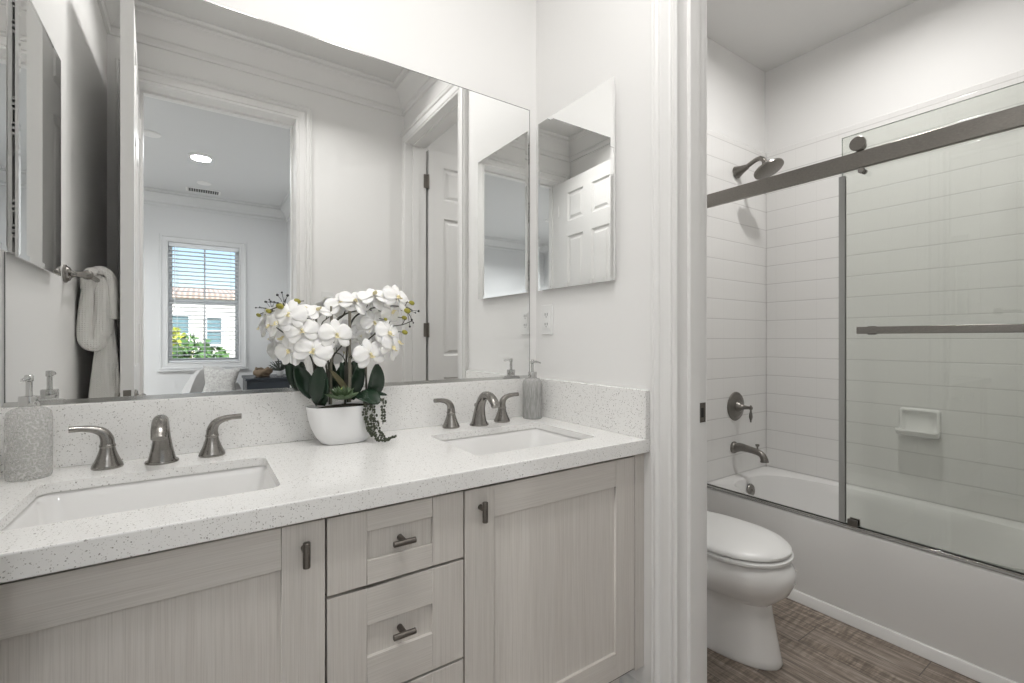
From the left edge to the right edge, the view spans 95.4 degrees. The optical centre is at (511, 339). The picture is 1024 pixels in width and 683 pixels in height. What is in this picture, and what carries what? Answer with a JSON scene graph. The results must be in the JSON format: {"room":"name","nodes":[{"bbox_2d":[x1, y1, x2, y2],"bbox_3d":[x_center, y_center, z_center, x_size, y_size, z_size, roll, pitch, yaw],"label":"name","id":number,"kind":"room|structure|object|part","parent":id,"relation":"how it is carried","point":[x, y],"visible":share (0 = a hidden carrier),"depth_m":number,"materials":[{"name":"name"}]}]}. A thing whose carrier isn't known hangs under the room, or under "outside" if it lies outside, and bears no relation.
{"room":"bathroom","nodes":[
{"label":"bathroom","id":0,"kind":"room"},
{"bbox_2d":[0,0,535,407],"bbox_3d":[-0.634,-0.285,1.604,1.683,3.010,0.330,0,0,-34],"label":"wall","id":1,"kind":"structure","parent":0,"point":[485,47],"depth_m":1.66,"materials":[{"name":"white paint"}]},
{"bbox_2d":[0,0,7,251],"bbox_3d":[-1.010,-0.524,0.856,0.023,0.660,0.405,0,0,-34],"label":"medicine cabinet","id":2,"kind":"object","parent":1,"relation":"attached to","point":[3,3],"visible":1,"depth_m":1.01,"materials":[{"name":"silver metal"}]},
{"bbox_2d":[3,0,529,407],"bbox_3d":[-0.538,-0.384,1.463,1.470,1.075,0.010,0,0,-34],"label":"wall mirror","id":3,"kind":"object","parent":1,"relation":"attached to","point":[176,168],"visible":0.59,"depth_m":1.29,"materials":[{"name":"white mirror"}]},
{"bbox_2d":[0,377,534,473],"bbox_3d":[-0.524,0.227,1.467,1.512,0.148,0.020,0,0,-34],"label":"backsplash","id":4,"kind":"structure","parent":1,"relation":"attached to","point":[273,417],"depth_m":1.25,"materials":[{"name":"white stone"}]},
{"bbox_2d":[536,0,649,682],"bbox_3d":[0.531,-0.285,1.365,0.124,3.010,1.615,0,0,-34],"label":"wall","id":5,"kind":"structure","parent":0,"point":[601,334],"depth_m":1.55,"materials":[{"name":"white paint"}]},
{"bbox_2d":[542,304,552,334],"bbox_3d":[0.137,-0.078,1.831,0.009,0.116,0.070,0,0,-34],"label":"wall outlet","id":6,"kind":"object","parent":5,"relation":"attached to","point":[547,310],"visible":1,"depth_m":1.82,"materials":[{"name":"white plastic"}]},
{"bbox_2d":[543,311,548,327],"bbox_3d":[0.135,-0.078,1.829,0.004,0.068,0.034,0,0,-34],"label":"receptacle","id":7,"kind":"object","parent":6,"relation":"attached to","point":[545,313],"depth_m":1.83,"materials":[{"name":"white plastic"}]},
{"bbox_2d":[538,77,615,290],"bbox_3d":[0.226,-0.524,1.687,0.023,0.660,0.405,0,0,-34],"label":"medicine cabinet","id":8,"kind":"object","parent":5,"relation":"attached to","point":[577,143],"visible":1,"depth_m":1.65,"materials":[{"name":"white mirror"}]},
{"bbox_2d":[620,673,639,682],"bbox_3d":[0.257,1.144,1.649,0.014,0.152,0.588,0,0,-34],"label":"baseboard","id":9,"kind":"structure","parent":5,"relation":"attached to","point":[626,678],"depth_m":1.48,"materials":[{"name":"white paint"}]},
{"bbox_2d":[650,0,678,682],"bbox_3d":[0.669,-0.081,1.026,0.025,2.602,0.898,0,0,-34],"label":"trim","id":10,"kind":"structure","parent":5,"relation":"attached to","point":[664,14],"depth_m":1.36,"materials":[{"name":"white paint"}]},
{"bbox_2d":[679,0,705,682],"bbox_3d":[0.740,-0.045,1.054,0.126,2.530,0.785,0,0,-34],"label":"trim","id":11,"kind":"structure","parent":5,"relation":"attached to","point":[692,404],"depth_m":1.35,"materials":[{"name":"white paint"}]},
{"bbox_3d":[0.568,0.218,1.391,0.033,0.058,0.005,0,0,-34],"label":"strike plate","id":12,"kind":"part","parent":11,"relation":"part of","materials":[{"name":"brown metal"}]},
{"bbox_2d":[705,0,706,682],"bbox_3d":[0.802,-0.081,1.096,0.025,2.602,0.929,0,0,-34],"label":"trim","id":13,"kind":"structure","parent":5,"relation":"attached to","point":[705,0],"depth_m":1.41,"materials":[{"name":"white paint"}]},
{"bbox_2d":[707,37,764,152],"bbox_3d":[0.897,-0.285,2.708,2.090,3.010,0.205,0,0,-34],"label":"wall","id":14,"kind":"structure","parent":0,"point":[735,86],"depth_m":2.92,"materials":[{"name":"white paint"}]},
{"bbox_2d":[707,129,765,482],"bbox_3d":[1.370,-0.191,2.896,0.794,2.102,0.010,0,0,-34],"label":"wall tile","id":15,"kind":"structure","parent":14,"relation":"attached to","point":[736,230],"depth_m":2.90,"materials":[{"name":"white tile"}]},
{"bbox_2d":[727,392,752,421],"bbox_3d":[1.422,0.415,2.859,0.180,0.180,0.110,0,0,-34],"label":"shower valve","id":16,"kind":"object","parent":15,"relation":"attached to","point":[735,405],"visible":1,"depth_m":2.86,"materials":[{"name":"grey metal"}]},
{"bbox_3d":[1.399,0.415,2.894,0.180,0.180,0.026,0,0,-34],"label":"plate","id":17,"kind":"part","parent":16,"relation":"part of","materials":[{"name":"grey metal"}]},
{"bbox_3d":[1.447,0.450,2.823,0.022,0.106,0.022,0,0,-34],"label":"lever","id":18,"kind":"part","parent":16,"relation":"part of","materials":[{"name":"grey metal"}]},
{"bbox_2d":[730,441,768,462],"bbox_3d":[1.435,0.671,2.804,0.074,0.101,0.215,0,0,-34],"label":"tub spout","id":19,"kind":"object","parent":15,"relation":"attached to","point":[735,447],"visible":1,"depth_m":2.79,"materials":[{"name":"grey metal"}]},
{"bbox_2d":[733,156,783,179],"bbox_3d":[1.475,-1.031,2.799,0.166,0.134,0.286,0,0,-34],"label":"shower head","id":20,"kind":"object","parent":15,"relation":"attached to","point":[768,168],"visible":1,"depth_m":2.76,"materials":[{"name":"grey metal"}]},
{"bbox_3d":[1.468,-1.070,2.808,0.027,0.056,0.138,0,0,-34],"label":"arm","id":21,"kind":"part","parent":20,"relation":"part of","materials":[{"name":"grey metal"}]},
{"bbox_3d":[1.512,-1.014,2.744,0.166,0.100,0.155,0,0,-34],"label":"spray plate","id":22,"kind":"part","parent":20,"relation":"part of","materials":[{"name":"grey metal"}]},
{"bbox_2d":[707,104,1023,207],"bbox_3d":[1.484,-0.779,2.066,0.036,0.085,1.496,0,0,-34],"label":"shower rail","id":23,"kind":"object","parent":15,"relation":"attached to","point":[1011,118],"visible":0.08,"depth_m":1.94,"materials":[{"name":"grey metal"}]},
{"bbox_2d":[707,0,917,71],"bbox_3d":[0.685,-1.890,1.515,3.773,0.200,1.950,0,0,-34],"label":"ceiling","id":24,"kind":"structure","parent":0,"point":[767,34],"depth_m":2.63,"materials":[{"name":"white paint"}]},
{"bbox_2d":[707,598,979,682],"bbox_3d":[0.685,1.280,1.515,3.773,0.120,1.950,0,0,-34],"label":"floor","id":25,"kind":"structure","parent":0,"point":[816,647],"depth_m":1.77,"materials":[{"name":"brown wood"}]},
{"bbox_2d":[0,453,643,682],"bbox_3d":[-0.360,0.781,1.224,1.512,0.876,0.566,0,0,-34],"label":"vanity cabinet","id":26,"kind":"object","parent":25,"relation":"on","point":[539,578],"visible":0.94,"depth_m":0.98,"materials":[{"name":"grey wood"}]},
{"bbox_3d":[-0.595,0.674,0.774,0.536,0.645,0.019,0,0,-34],"label":"door","id":27,"kind":"part","parent":26,"relation":"part of","materials":[{"name":"beige laminate"}]},
{"bbox_3d":[-0.390,0.405,0.882,0.013,0.048,0.031,0,0,-34],"label":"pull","id":28,"kind":"part","parent":26,"relation":"part of","materials":[{"name":"brown metal"}]},
{"bbox_2d":[0,377,649,582],"bbox_3d":[-0.368,0.248,1.236,1.512,0.190,0.576,0,0,-34],"label":"countertop","id":29,"kind":"structure","parent":26,"relation":"on","point":[313,479],"depth_m":1.13,"materials":[{"name":"white stone"}]},
{"bbox_2d":[4,375,52,481],"bbox_3d":[-1.052,0.189,1.016,0.075,0.224,0.075,0,0,11],"label":"soap dispenser","id":30,"kind":"object","parent":29,"relation":"on","point":[29,399],"visible":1,"depth_m":1.01,"materials":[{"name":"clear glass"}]},
{"bbox_2d":[2,465,276,530],"bbox_3d":[-0.726,0.403,0.961,0.476,0.164,0.355,0,0,-34],"label":"undermount sink","id":31,"kind":"object","parent":29,"relation":"in","point":[54,507],"visible":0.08,"depth_m":1.05,"materials":[{"name":"white ceramic"}]},
{"bbox_2d":[68,413,241,470],"bbox_3d":[-0.838,0.239,1.113,0.342,0.124,0.162,0,0,-34],"label":"faucet","id":32,"kind":"object","parent":29,"relation":"on","point":[162,452],"visible":1,"depth_m":1.10,"materials":[{"name":"silver metal"}]},
{"bbox_3d":[-0.971,0.222,1.078,0.028,0.051,0.081,0,0,45],"label":"lever","id":33,"kind":"part","parent":32,"relation":"part of","materials":[{"name":"silver metal"}]},
{"bbox_3d":[-0.952,0.273,1.097,0.060,0.056,0.060,0,0,-34],"label":"handle","id":34,"kind":"part","parent":32,"relation":"part of","materials":[{"name":"silver metal"}]},
{"bbox_3d":[-0.835,0.239,1.109,0.069,0.124,0.152,0,0,-34],"label":"spout","id":35,"kind":"part","parent":32,"relation":"part of","materials":[{"name":"silver metal"}]},
{"bbox_3d":[-0.781,0.273,1.213,0.060,0.056,0.060,0,0,-34],"label":"handle","id":36,"kind":"part","parent":32,"relation":"part of","materials":[{"name":"silver metal"}]},
{"bbox_3d":[-0.756,0.222,1.223,0.081,0.051,0.028,0,0,-23],"label":"lever","id":37,"kind":"part","parent":32,"relation":"part of","materials":[{"name":"silver metal"}]},
{"bbox_2d":[265,285,419,444],"bbox_3d":[-0.483,0.065,1.365,0.436,0.472,0.163,0,0,-34],"label":"potted orchid","id":38,"kind":"object","parent":29,"relation":"on","point":[338,423],"visible":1,"depth_m":1.34,"materials":[{"name":"white plant"}]},
{"bbox_3d":[-0.584,0.040,1.295,0.162,0.298,0.047,0,0,-34],"label":"stem","id":39,"kind":"part","parent":38,"relation":"part of","materials":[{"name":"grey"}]},
{"bbox_3d":[-0.577,0.073,1.299,0.025,0.217,0.148,0,0,39],"label":"stem","id":40,"kind":"part","parent":38,"relation":"part of","materials":[{"name":"green"}]},
{"bbox_3d":[-0.495,0.246,1.378,0.211,0.109,0.117,0,0,-34],"label":"pot","id":41,"kind":"part","parent":38,"relation":"part of","materials":[{"name":"white ceramic"}]},
{"bbox_3d":[-0.449,0.105,1.390,0.030,0.158,0.072,0,0,27],"label":"stem","id":42,"kind":"part","parent":38,"relation":"part of","materials":[{"name":"grey"}]},
{"bbox_3d":[-0.405,0.036,1.421,0.198,0.314,0.056,0,0,-34],"label":"stem","id":43,"kind":"part","parent":38,"relation":"part of","materials":[{"name":"grey plant"}]},
{"bbox_3d":[-0.401,0.061,1.417,0.192,0.250,0.056,0,0,-34],"label":"stem","id":44,"kind":"part","parent":38,"relation":"part of","materials":[{"name":"grey plant"}]},
{"bbox_2d":[433,391,518,428],"bbox_3d":[-0.094,0.239,1.612,0.342,0.124,0.162,0,0,-34],"label":"faucet","id":45,"kind":"object","parent":29,"relation":"on","point":[479,418],"visible":1,"depth_m":1.62,"materials":[{"name":"silver metal"}]},
{"bbox_3d":[-0.228,0.222,1.578,0.028,0.051,0.081,0,0,45],"label":"lever","id":46,"kind":"part","parent":45,"relation":"part of","materials":[{"name":"silver metal"}]},
{"bbox_3d":[-0.209,0.273,1.597,0.060,0.056,0.060,0,0,-34],"label":"handle","id":47,"kind":"part","parent":45,"relation":"part of","materials":[{"name":"silver metal"}]},
{"bbox_3d":[-0.091,0.239,1.608,0.069,0.124,0.152,0,0,-34],"label":"spout","id":48,"kind":"part","parent":45,"relation":"part of","materials":[{"name":"silver metal"}]},
{"bbox_3d":[-0.037,0.273,1.712,0.060,0.056,0.060,0,0,-34],"label":"handle","id":49,"kind":"part","parent":45,"relation":"part of","materials":[{"name":"silver metal"}]},
{"bbox_3d":[-0.012,0.222,1.723,0.081,0.051,0.028,0,0,-23],"label":"lever","id":50,"kind":"part","parent":45,"relation":"part of","materials":[{"name":"silver metal"}]},
{"bbox_2d":[441,428,581,454],"bbox_3d":[0.002,0.403,1.450,0.484,0.164,0.369,0,0,-34],"label":"undermount sink","id":51,"kind":"object","parent":29,"relation":"in","point":[486,444],"visible":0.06,"depth_m":1.60,"materials":[{"name":"white ceramic"}]},
{"bbox_2d":[523,360,541,419],"bbox_3d":[0.078,0.189,1.787,0.075,0.224,0.075,0,0,11],"label":"soap dispenser","id":52,"kind":"object","parent":29,"relation":"on","point":[532,373],"visible":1,"depth_m":1.77,"materials":[{"name":"clear glass"}]},
{"bbox_3d":[-0.244,0.626,1.010,0.302,0.228,0.019,0,0,-34],"label":"drawer","id":53,"kind":"part","parent":26,"relation":"part of","materials":[{"name":"beige laminate"}]},
{"bbox_3d":[-0.244,0.430,1.010,0.302,0.155,0.019,0,0,-34],"label":"drawer","id":54,"kind":"part","parent":26,"relation":"part of","materials":[{"name":"beige laminate"}]},
{"bbox_3d":[-0.233,0.621,0.993,0.049,0.013,0.038,0,0,-34],"label":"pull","id":55,"kind":"part","parent":26,"relation":"part of","materials":[{"name":"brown metal"}]},
{"bbox_3d":[-0.233,0.427,0.993,0.049,0.013,0.038,0,0,-34],"label":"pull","id":56,"kind":"part","parent":26,"relation":"part of","materials":[{"name":"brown metal"}]},
{"bbox_3d":[-0.244,0.871,1.010,0.302,0.252,0.019,0,0,-34],"label":"drawer","id":57,"kind":"part","parent":26,"relation":"part of","materials":[{"name":"beige laminate"}]},
{"bbox_3d":[-0.067,0.405,1.099,0.013,0.048,0.031,0,0,-34],"label":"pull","id":58,"kind":"part","parent":26,"relation":"part of","materials":[{"name":"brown metal"}]},
{"bbox_3d":[0.126,0.675,1.258,0.580,0.643,0.019,0,0,-34],"label":"door","id":59,"kind":"part","parent":26,"relation":"part of","materials":[{"name":"beige laminate"}]},
{"bbox_2d":[707,511,796,670],"bbox_3d":[0.794,0.834,2.019,0.452,0.771,0.802,0,0,-34],"label":"toilet","id":60,"kind":"object","parent":25,"relation":"on","point":[750,568],"visible":0.31,"depth_m":1.75,"materials":[{"name":"white ceramic"}]},
{"bbox_3d":[0.867,0.787,1.910,0.362,0.033,0.497,0,0,-34],"label":"lid","id":61,"kind":"part","parent":60,"relation":"part of","materials":[{"name":"white plastic"}]},
{"bbox_3d":[0.872,0.816,1.902,0.364,0.016,0.491,0,0,-34],"label":"seat","id":62,"kind":"part","parent":60,"relation":"part of","materials":[{"name":"white plastic"}]},
{"bbox_2d":[707,467,1023,682],"bbox_3d":[1.765,1.031,2.254,0.834,0.378,1.495,0,0,-34],"label":"bathtub","id":63,"kind":"object","parent":25,"relation":"on","point":[965,619],"visible":0.8,"depth_m":2.03,"materials":[{"name":"white ceramic"}]},
{"bbox_3d":[1.456,0.914,2.836,0.072,0.072,0.025,0,0,-34],"label":"overflow plate","id":64,"kind":"part","parent":63,"relation":"part of","materials":[{"name":"silver metal"}]},
{"bbox_2d":[707,483,1023,579],"bbox_3d":[1.508,0.834,2.081,0.035,0.016,1.494,0,0,-34],"label":"track","id":65,"kind":"object","parent":63,"relation":"on","point":[977,563],"visible":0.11,"depth_m":1.99,"materials":[{"name":"silver metal"}]},
{"bbox_2d":[839,81,1023,572],"bbox_3d":[1.681,-0.041,1.774,0.083,1.735,0.784,0,0,-33],"label":"shower door","id":66,"kind":"structure","parent":65,"relation":"on","point":[858,143],"depth_m":2.09,"materials":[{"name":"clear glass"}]},
{"bbox_2d":[765,0,1023,153],"bbox_3d":[2.246,-0.285,2.440,0.150,3.010,1.745,0,0,-34],"label":"wall","id":67,"kind":"structure","parent":0,"point":[921,51],"depth_m":2.54,"materials":[{"name":"white paint"}]},
{"bbox_2d":[766,69,1023,522],"bbox_3d":[2.118,-0.191,2.486,0.010,2.102,1.506,0,0,-34],"label":"wall tile","id":68,"kind":"structure","parent":67,"relation":"attached to","point":[934,237],"depth_m":2.49,"materials":[{"name":"white tile"}]},
{"bbox_2d":[895,407,940,439],"bbox_3d":[2.107,0.435,2.422,0.080,0.146,0.178,0,0,-34],"label":"soap dish","id":69,"kind":"object","parent":68,"relation":"attached to","point":[913,422],"visible":1,"depth_m":2.43,"materials":[{"name":"white ceramic"}]},
{"bbox_2d":[895,427,940,439],"bbox_3d":[2.106,0.489,2.421,0.076,0.038,0.178,0,0,-34],"label":"tray","id":70,"kind":"object","parent":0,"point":[934,433],"depth_m":2.41,"materials":[{"name":"white ceramic"}]}
]}

